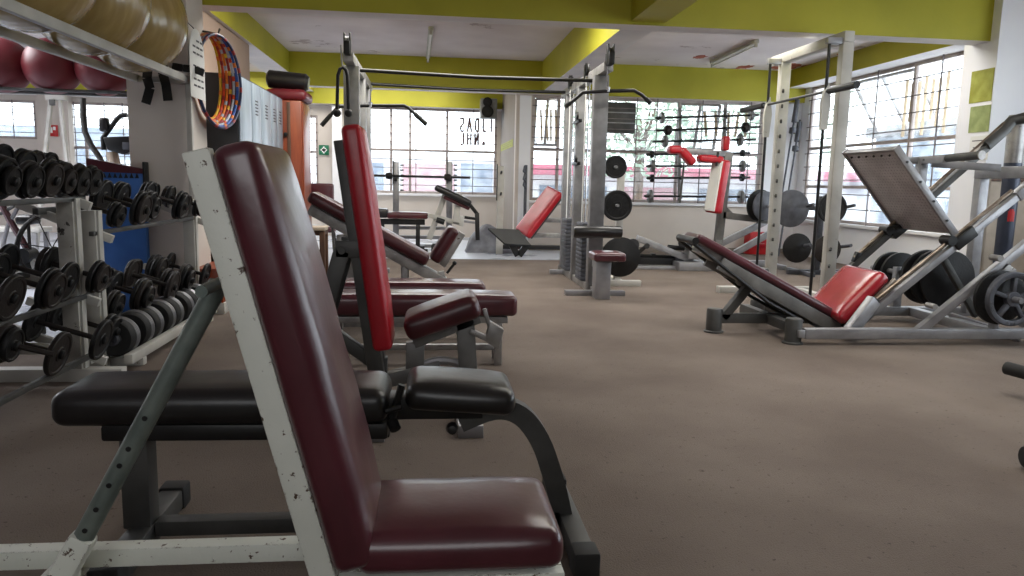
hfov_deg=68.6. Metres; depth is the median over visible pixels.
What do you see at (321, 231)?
wooden chair
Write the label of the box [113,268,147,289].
dumbbell
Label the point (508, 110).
wall column
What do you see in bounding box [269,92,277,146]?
locker
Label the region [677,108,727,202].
wall rack
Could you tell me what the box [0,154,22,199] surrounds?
dumbbell
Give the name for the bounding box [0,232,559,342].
floor tiles
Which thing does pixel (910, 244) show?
wall
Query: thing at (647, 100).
bar
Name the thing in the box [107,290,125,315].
dumbbell
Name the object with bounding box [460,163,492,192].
window
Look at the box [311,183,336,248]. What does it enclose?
chair
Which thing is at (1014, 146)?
post
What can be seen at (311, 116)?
window
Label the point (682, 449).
floor
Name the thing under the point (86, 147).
window
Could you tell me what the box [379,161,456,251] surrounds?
bench
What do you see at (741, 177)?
barbell
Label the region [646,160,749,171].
barbell
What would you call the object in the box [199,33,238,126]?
hoop
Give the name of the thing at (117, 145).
elliptical trainer
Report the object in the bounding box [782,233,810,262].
weight plate
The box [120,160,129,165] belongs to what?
shutter
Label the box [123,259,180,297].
dumbbell
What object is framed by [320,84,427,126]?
bar
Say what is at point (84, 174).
dumbbell
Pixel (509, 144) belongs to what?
notice
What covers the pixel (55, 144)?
wall column
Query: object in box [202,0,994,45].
beam
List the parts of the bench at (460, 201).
leg, adjuster knob, rail, post, tie rail, rail, leg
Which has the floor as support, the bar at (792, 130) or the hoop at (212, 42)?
the bar at (792, 130)
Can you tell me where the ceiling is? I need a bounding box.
[0,13,881,71]
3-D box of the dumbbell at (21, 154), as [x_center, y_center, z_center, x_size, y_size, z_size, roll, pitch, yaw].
[-2.585,-0.633,4.118,0.358,0.265,0.200,0,8,-6]
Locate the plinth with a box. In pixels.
[199,261,225,302]
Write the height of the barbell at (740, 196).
0.256 m
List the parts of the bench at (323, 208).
post, backrest, post, seat, seat rail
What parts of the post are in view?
post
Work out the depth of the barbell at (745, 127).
13.29 m
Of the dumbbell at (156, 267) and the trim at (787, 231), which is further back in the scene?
the trim at (787, 231)
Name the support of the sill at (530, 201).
attached to the wall at (661, 225)
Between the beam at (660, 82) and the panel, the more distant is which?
the beam at (660, 82)
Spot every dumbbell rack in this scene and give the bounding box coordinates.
[0,194,126,405]
[15,199,202,365]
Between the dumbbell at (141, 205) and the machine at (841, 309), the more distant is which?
the machine at (841, 309)
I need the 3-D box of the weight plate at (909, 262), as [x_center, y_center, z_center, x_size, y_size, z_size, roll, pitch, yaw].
[3.685,-0.099,6.678,0.484,0.484,0.050,0,8,-6]
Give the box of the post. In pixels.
[992,115,1023,265]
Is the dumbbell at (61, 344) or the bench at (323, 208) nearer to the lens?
the dumbbell at (61, 344)
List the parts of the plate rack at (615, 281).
post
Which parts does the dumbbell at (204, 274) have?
weight plate, handle, weight plate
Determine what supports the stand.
on the floor
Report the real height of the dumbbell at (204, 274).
0.295 m
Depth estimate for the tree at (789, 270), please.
10.58 m
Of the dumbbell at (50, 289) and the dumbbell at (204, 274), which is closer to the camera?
the dumbbell at (50, 289)
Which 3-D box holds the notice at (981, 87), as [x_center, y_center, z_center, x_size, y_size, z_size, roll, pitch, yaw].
[4.902,-2.109,7.831,0.005,0.331,0.323,0,8,-6]
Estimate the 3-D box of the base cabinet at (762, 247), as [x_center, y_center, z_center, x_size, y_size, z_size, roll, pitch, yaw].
[4.503,-0.828,13.805,0.375,0.402,0.282,0,8,-6]
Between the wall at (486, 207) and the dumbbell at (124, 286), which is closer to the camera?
the dumbbell at (124, 286)
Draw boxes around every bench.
[0,141,564,575]
[0,225,52,250]
[51,366,600,575]
[308,192,464,277]
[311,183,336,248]
[326,124,503,442]
[337,289,516,364]
[343,278,485,326]
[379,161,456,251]
[427,185,479,255]
[488,164,561,256]
[631,235,712,270]
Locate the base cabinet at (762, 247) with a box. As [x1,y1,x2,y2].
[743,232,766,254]
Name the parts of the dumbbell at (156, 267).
weight plate, weight plate, weight plate, weight plate, weight plate, weight plate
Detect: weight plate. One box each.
[603,237,639,276]
[604,190,631,220]
[606,155,626,178]
[746,189,765,220]
[752,191,769,219]
[780,190,808,226]
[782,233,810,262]
[815,236,840,261]
[818,194,846,221]
[872,252,897,270]
[880,252,910,291]
[899,250,930,303]
[910,250,941,303]
[919,251,974,306]
[973,270,1023,323]
[985,272,1023,325]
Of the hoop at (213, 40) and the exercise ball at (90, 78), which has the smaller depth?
the hoop at (213, 40)
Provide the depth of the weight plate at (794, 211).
10.31 m
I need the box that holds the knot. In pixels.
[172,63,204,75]
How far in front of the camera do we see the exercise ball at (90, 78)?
8.07 m
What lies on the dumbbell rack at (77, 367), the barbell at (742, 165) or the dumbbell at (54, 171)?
the dumbbell at (54, 171)
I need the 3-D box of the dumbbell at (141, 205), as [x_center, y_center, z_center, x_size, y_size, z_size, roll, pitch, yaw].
[-2.614,-0.571,5.018,0.372,0.303,0.240,0,8,-6]
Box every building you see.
[0,126,129,165]
[371,155,493,192]
[533,164,869,221]
[865,117,956,223]
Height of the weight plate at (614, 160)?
0.268 m
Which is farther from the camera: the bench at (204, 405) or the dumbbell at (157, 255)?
the dumbbell at (157, 255)
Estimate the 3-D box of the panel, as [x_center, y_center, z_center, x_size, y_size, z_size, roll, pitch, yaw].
[-3.380,-0.444,6.491,0.471,1.328,0.090,0,8,-6]
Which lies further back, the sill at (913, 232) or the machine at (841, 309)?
the sill at (913, 232)
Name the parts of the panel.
tooth trim, post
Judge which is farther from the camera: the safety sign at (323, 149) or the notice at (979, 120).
the safety sign at (323, 149)
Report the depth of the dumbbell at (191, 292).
5.95 m
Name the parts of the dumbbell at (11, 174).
weight plate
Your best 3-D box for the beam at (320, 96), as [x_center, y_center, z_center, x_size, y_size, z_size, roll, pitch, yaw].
[-6.421,-4.092,15.133,12.500,0.580,0.280,0,8,-6]
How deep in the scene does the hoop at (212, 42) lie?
7.20 m
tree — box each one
[560,100,716,198]
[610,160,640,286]
[718,81,864,163]
[786,196,855,276]
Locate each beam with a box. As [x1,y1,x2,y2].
[0,72,502,110]
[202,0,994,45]
[204,11,313,91]
[289,51,805,103]
[542,28,651,90]
[631,0,697,22]
[790,42,964,88]
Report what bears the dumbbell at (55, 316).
on the dumbbell rack at (77, 367)
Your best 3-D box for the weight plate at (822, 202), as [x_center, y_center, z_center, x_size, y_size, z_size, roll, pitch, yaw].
[4.431,-1.108,10.385,0.422,0.422,0.045,0,8,-6]
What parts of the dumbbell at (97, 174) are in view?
weight plate, weight plate, weight plate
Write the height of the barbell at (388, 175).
0.120 m
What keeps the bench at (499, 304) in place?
on the floor
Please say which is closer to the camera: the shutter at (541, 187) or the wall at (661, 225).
the wall at (661, 225)
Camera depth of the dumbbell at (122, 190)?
5.36 m
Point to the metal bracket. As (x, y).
(70, 560)
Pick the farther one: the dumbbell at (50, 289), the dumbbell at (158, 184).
the dumbbell at (158, 184)
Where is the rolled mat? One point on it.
(274, 78)
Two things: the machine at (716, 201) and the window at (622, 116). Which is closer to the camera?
the machine at (716, 201)
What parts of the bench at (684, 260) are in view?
rail, guide rod, sloping rail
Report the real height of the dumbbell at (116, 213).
0.236 m
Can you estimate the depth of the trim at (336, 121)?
15.57 m
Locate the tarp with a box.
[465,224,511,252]
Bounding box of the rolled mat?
[266,70,309,90]
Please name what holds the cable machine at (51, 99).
on the floor tiles
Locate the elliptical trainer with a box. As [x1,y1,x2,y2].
[80,98,129,163]
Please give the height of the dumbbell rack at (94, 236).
1.032 m
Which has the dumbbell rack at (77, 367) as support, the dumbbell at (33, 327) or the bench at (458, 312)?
the dumbbell at (33, 327)
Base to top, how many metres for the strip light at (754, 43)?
0.115 m
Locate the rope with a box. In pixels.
[333,45,352,116]
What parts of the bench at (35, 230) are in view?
seat, leg, leg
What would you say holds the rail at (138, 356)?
on the floor
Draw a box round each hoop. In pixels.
[198,32,224,119]
[198,32,228,121]
[198,33,221,118]
[199,33,234,124]
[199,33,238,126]
[199,33,241,129]
[200,33,231,123]
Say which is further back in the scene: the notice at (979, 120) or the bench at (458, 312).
the notice at (979, 120)
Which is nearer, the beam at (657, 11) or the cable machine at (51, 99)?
the beam at (657, 11)
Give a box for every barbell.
[374,172,469,180]
[644,189,747,203]
[646,150,749,157]
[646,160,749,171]
[646,174,749,181]
[652,134,755,147]
[655,111,758,122]
[656,122,759,134]
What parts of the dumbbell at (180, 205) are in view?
weight plate, weight plate, handle, weight plate, weight plate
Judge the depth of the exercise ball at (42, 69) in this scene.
8.00 m
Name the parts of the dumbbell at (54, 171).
weight plate, weight plate, weight plate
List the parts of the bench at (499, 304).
seat frame, seat, rail, leg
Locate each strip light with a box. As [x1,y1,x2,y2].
[426,26,433,62]
[710,39,758,67]
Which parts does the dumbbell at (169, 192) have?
weight plate, weight plate, weight plate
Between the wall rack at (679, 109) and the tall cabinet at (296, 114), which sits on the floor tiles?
the tall cabinet at (296, 114)
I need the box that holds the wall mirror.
[966,178,1023,280]
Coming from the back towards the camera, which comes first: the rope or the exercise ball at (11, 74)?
the exercise ball at (11, 74)
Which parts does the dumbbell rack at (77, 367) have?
rail, rail, rail, rail, rail, shelf arm, shelf arm, post, shelf arm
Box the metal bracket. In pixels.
[41,531,97,575]
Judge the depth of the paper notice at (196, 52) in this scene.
6.38 m
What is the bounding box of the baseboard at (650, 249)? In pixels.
[529,246,782,252]
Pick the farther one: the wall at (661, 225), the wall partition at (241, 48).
the wall at (661, 225)
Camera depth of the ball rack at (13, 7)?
4.87 m
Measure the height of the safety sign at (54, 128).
0.219 m
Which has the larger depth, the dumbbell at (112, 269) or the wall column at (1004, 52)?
the wall column at (1004, 52)
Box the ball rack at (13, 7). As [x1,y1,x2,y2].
[0,0,194,198]
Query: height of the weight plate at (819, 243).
0.396 m
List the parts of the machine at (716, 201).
handle rod, arm, post, rail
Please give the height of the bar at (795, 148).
2.433 m
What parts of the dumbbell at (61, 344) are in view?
handle, weight plate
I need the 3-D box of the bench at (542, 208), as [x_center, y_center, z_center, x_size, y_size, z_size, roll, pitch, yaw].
[0.288,-1.276,12.367,1.395,1.506,0.640,0,8,-6]
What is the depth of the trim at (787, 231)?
13.80 m
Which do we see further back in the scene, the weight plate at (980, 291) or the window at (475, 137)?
the window at (475, 137)
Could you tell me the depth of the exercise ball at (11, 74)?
8.01 m
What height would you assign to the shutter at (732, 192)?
2.150 m
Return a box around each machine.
[36,95,69,243]
[667,136,785,269]
[676,112,1023,345]
[716,30,859,296]
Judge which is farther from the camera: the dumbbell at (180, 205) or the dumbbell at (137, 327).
the dumbbell at (180, 205)
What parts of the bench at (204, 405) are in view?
leg, rail, knob, seat, leg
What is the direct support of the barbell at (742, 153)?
on the wall rack at (679, 109)
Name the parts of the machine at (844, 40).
guide rod, post, rail, guide rod, post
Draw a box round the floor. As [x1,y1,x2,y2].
[0,252,1023,575]
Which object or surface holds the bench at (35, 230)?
on the floor tiles
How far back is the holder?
13.24 m
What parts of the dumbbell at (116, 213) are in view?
handle, weight plate, weight plate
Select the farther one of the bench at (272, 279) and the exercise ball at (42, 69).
the exercise ball at (42, 69)
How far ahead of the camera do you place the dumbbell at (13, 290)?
3.52 m
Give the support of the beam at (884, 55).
attached to the ceiling
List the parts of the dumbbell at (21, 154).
weight plate, weight plate, weight plate, weight plate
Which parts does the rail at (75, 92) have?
rail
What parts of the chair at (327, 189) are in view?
backrest, seat, leg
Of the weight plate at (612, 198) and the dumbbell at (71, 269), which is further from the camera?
the weight plate at (612, 198)
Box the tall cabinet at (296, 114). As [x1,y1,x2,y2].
[282,100,311,223]
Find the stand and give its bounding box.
[1002,362,1023,378]
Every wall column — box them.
[37,95,75,231]
[500,94,514,228]
[945,0,1023,304]
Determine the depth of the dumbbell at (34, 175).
3.73 m
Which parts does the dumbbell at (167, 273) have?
weight plate, handle, weight plate, weight plate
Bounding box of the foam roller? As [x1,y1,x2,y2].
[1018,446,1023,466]
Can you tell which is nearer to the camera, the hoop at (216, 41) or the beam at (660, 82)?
the hoop at (216, 41)
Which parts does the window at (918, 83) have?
sash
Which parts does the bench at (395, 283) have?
rail, seat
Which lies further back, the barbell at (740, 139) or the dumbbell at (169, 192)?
the barbell at (740, 139)
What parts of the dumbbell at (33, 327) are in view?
weight plate, handle, weight plate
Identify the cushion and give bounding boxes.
[267,88,312,104]
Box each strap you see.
[141,71,154,104]
[158,65,172,100]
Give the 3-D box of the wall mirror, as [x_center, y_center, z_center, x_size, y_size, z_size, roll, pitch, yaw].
[5.103,-0.474,7.836,0.700,1.384,0.060,0,8,-6]
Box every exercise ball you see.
[0,0,95,33]
[0,38,29,92]
[21,38,79,93]
[41,0,151,55]
[73,55,126,95]
[97,0,187,71]
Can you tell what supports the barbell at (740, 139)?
on the wall rack at (679, 109)
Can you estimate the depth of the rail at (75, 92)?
8.14 m
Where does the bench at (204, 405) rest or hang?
on the floor
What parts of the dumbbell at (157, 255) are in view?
weight plate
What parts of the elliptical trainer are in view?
swing arm, handle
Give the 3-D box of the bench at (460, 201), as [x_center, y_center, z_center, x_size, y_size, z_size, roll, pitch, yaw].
[-1.025,-1.105,12.227,1.005,1.139,0.606,0,8,-6]
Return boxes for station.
[343,32,625,298]
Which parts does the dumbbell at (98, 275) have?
weight plate, weight plate, handle, weight plate, weight plate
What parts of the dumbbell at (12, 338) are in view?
weight plate, weight plate, handle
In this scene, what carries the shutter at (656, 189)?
hanging from the building at (691, 186)
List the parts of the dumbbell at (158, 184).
weight plate, weight plate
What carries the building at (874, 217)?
on the ground
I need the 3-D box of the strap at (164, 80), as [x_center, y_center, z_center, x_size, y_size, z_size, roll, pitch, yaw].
[-2.896,-1.740,6.263,0.107,0.351,0.006,0,8,-6]
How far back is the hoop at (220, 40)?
7.22 m
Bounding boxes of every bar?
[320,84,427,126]
[564,66,651,108]
[778,120,801,255]
[782,99,799,191]
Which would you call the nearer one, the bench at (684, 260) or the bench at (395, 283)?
the bench at (395, 283)
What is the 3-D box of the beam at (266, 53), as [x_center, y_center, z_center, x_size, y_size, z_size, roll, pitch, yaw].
[-3.751,-3.539,10.780,0.420,0.350,9.020,0,8,-6]
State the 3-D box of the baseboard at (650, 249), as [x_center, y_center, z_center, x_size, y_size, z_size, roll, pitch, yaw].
[2.773,-0.709,13.804,4.970,0.090,0.025,0,8,-6]
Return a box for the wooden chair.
[312,225,328,273]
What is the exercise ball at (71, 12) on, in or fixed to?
on the ball rack at (13, 7)
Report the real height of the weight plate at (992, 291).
0.424 m
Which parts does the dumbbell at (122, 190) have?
weight plate, weight plate, handle, weight plate, weight plate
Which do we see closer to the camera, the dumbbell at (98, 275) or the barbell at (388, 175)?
the dumbbell at (98, 275)
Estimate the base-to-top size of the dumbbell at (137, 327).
0.248 m
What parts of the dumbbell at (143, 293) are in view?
weight plate, handle, weight plate, weight plate, weight plate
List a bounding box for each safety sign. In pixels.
[50,125,57,135]
[319,145,328,154]
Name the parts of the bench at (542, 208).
cross rail, backrest, rail, cross rail, cross rail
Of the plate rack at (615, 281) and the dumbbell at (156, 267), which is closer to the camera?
the dumbbell at (156, 267)
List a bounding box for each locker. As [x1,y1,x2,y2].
[205,72,251,256]
[250,81,261,143]
[259,86,271,145]
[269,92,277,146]
[275,95,282,148]
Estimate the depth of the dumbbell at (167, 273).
5.71 m
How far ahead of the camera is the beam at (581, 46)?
9.87 m
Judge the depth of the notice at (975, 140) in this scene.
7.89 m
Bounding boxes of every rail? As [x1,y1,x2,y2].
[0,87,126,96]
[89,310,216,365]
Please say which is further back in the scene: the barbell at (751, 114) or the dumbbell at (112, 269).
the barbell at (751, 114)
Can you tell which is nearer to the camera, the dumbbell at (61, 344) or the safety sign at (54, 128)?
the dumbbell at (61, 344)
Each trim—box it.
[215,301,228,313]
[332,105,342,234]
[760,104,801,248]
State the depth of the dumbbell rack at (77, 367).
4.30 m
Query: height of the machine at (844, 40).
2.687 m
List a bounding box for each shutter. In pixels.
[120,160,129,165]
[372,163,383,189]
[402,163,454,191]
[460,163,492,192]
[539,185,606,197]
[624,187,676,199]
[697,189,754,201]
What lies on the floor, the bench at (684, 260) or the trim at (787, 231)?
the bench at (684, 260)
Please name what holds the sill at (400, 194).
attached to the wall at (486, 207)
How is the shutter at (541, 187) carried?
hanging from the building at (691, 186)
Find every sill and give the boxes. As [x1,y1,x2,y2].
[377,193,495,196]
[529,200,745,206]
[804,219,944,236]
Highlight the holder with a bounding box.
[523,165,527,237]
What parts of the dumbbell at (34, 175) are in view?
weight plate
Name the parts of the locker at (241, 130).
door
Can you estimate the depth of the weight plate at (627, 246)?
8.96 m
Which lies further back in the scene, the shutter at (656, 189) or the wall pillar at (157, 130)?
the shutter at (656, 189)
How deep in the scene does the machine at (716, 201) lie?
11.16 m
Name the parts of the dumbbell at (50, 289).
weight plate, handle, weight plate, weight plate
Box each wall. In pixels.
[0,94,500,236]
[513,94,793,249]
[793,50,963,269]
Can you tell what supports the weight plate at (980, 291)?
on the machine at (841, 309)
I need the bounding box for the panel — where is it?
[86,158,149,312]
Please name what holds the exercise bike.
on the floor tiles
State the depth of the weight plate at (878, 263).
7.21 m
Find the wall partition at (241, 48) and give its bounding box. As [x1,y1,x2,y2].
[203,11,249,261]
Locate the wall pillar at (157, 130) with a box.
[126,0,210,298]
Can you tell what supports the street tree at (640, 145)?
on the ground
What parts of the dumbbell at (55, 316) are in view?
weight plate, handle, weight plate, weight plate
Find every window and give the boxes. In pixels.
[0,100,36,138]
[72,102,129,166]
[310,115,317,182]
[371,107,496,194]
[517,95,763,249]
[803,51,963,233]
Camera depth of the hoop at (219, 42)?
7.21 m
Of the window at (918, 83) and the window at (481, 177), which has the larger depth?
the window at (481, 177)
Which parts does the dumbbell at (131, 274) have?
weight plate, handle, weight plate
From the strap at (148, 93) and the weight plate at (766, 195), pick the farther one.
the weight plate at (766, 195)
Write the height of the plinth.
0.298 m
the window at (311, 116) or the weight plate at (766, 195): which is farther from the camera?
the window at (311, 116)
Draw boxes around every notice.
[188,23,205,100]
[501,139,512,150]
[968,104,990,132]
[969,67,994,103]
[969,135,987,159]
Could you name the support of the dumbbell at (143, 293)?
on the dumbbell rack at (94, 236)
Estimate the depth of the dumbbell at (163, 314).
5.31 m
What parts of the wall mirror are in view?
panel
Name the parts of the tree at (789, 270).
post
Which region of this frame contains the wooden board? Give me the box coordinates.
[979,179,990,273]
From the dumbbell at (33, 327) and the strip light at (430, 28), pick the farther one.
the strip light at (430, 28)
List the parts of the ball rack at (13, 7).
rail, rail, cross rail, post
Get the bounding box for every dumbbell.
[0,143,64,197]
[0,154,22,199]
[0,243,79,301]
[0,252,67,309]
[0,274,26,321]
[0,323,55,362]
[14,148,77,196]
[14,160,45,198]
[21,304,113,359]
[24,331,72,375]
[31,150,91,195]
[34,246,110,292]
[44,152,103,195]
[47,307,122,344]
[77,195,126,226]
[89,180,152,224]
[105,267,113,288]
[106,269,155,309]
[106,309,154,356]
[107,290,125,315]
[109,181,161,221]
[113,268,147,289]
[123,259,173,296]
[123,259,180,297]
[138,299,175,338]
[139,181,189,218]
[144,254,193,273]
[146,256,195,289]
[154,291,194,326]
[156,183,191,216]
[161,186,199,215]
[167,252,210,283]
[178,283,200,303]
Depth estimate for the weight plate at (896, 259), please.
7.15 m
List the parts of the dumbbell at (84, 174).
weight plate, weight plate, weight plate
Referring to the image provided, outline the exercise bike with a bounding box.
[0,206,57,288]
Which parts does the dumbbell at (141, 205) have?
weight plate, handle, weight plate, weight plate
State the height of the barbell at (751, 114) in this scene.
0.290 m
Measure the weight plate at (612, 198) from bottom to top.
0.361 m
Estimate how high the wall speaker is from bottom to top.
0.408 m
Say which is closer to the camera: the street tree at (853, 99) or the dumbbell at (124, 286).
the dumbbell at (124, 286)
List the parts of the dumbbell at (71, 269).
weight plate, handle, weight plate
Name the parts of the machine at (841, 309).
backrest, head rail, frame, rail, seat, seat rail, rail, rail, guide rod, sled rail, sled rail, guide rod, cross rail, sled arm, post, rail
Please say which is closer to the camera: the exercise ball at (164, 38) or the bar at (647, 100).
the exercise ball at (164, 38)
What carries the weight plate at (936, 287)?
on the machine at (841, 309)
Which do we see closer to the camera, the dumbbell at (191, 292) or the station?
the dumbbell at (191, 292)
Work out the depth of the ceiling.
11.28 m
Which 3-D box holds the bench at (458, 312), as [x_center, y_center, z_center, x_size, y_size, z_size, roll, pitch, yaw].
[-0.494,-0.042,3.648,0.915,1.448,0.560,0,8,-6]
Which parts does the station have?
rail, guide rod, rail, rail, guide rod, seat post, seat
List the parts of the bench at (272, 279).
rail, pivot rod, frame, backrest, seat frame, seat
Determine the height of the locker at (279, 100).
1.800 m
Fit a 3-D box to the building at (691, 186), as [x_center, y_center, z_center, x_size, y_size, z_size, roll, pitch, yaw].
[5.399,-1.674,24.126,11.400,4.250,3.600,0,8,-6]
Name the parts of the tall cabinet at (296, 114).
door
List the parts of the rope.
chain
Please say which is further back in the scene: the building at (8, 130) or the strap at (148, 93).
the building at (8, 130)
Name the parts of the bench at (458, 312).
frame, backrest, post, link rail, seat post, seat, seat rail, post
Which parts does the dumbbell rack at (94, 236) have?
shelf arm, shelf arm, rail, post, rail, shelf arm, post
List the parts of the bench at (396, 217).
hook plate, frame, seat, cross rail, cross rail, hook plate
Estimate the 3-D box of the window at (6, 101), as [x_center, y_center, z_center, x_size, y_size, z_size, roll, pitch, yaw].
[-10.107,-3.376,14.996,1.130,0.760,0.118,0,8,-6]
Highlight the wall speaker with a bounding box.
[480,97,496,118]
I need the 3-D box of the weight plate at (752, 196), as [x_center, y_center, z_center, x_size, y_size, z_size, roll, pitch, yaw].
[3.720,-1.237,11.254,0.480,0.480,0.040,-2,9,-21]
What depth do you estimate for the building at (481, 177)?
24.54 m
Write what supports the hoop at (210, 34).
hanging from the hook
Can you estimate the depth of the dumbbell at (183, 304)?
5.73 m
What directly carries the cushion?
on the tall cabinet at (296, 114)
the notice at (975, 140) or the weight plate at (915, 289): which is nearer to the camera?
the weight plate at (915, 289)
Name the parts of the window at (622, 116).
sash, louvre panel, sash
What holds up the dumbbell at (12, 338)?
on the dumbbell rack at (77, 367)
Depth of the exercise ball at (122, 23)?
4.82 m

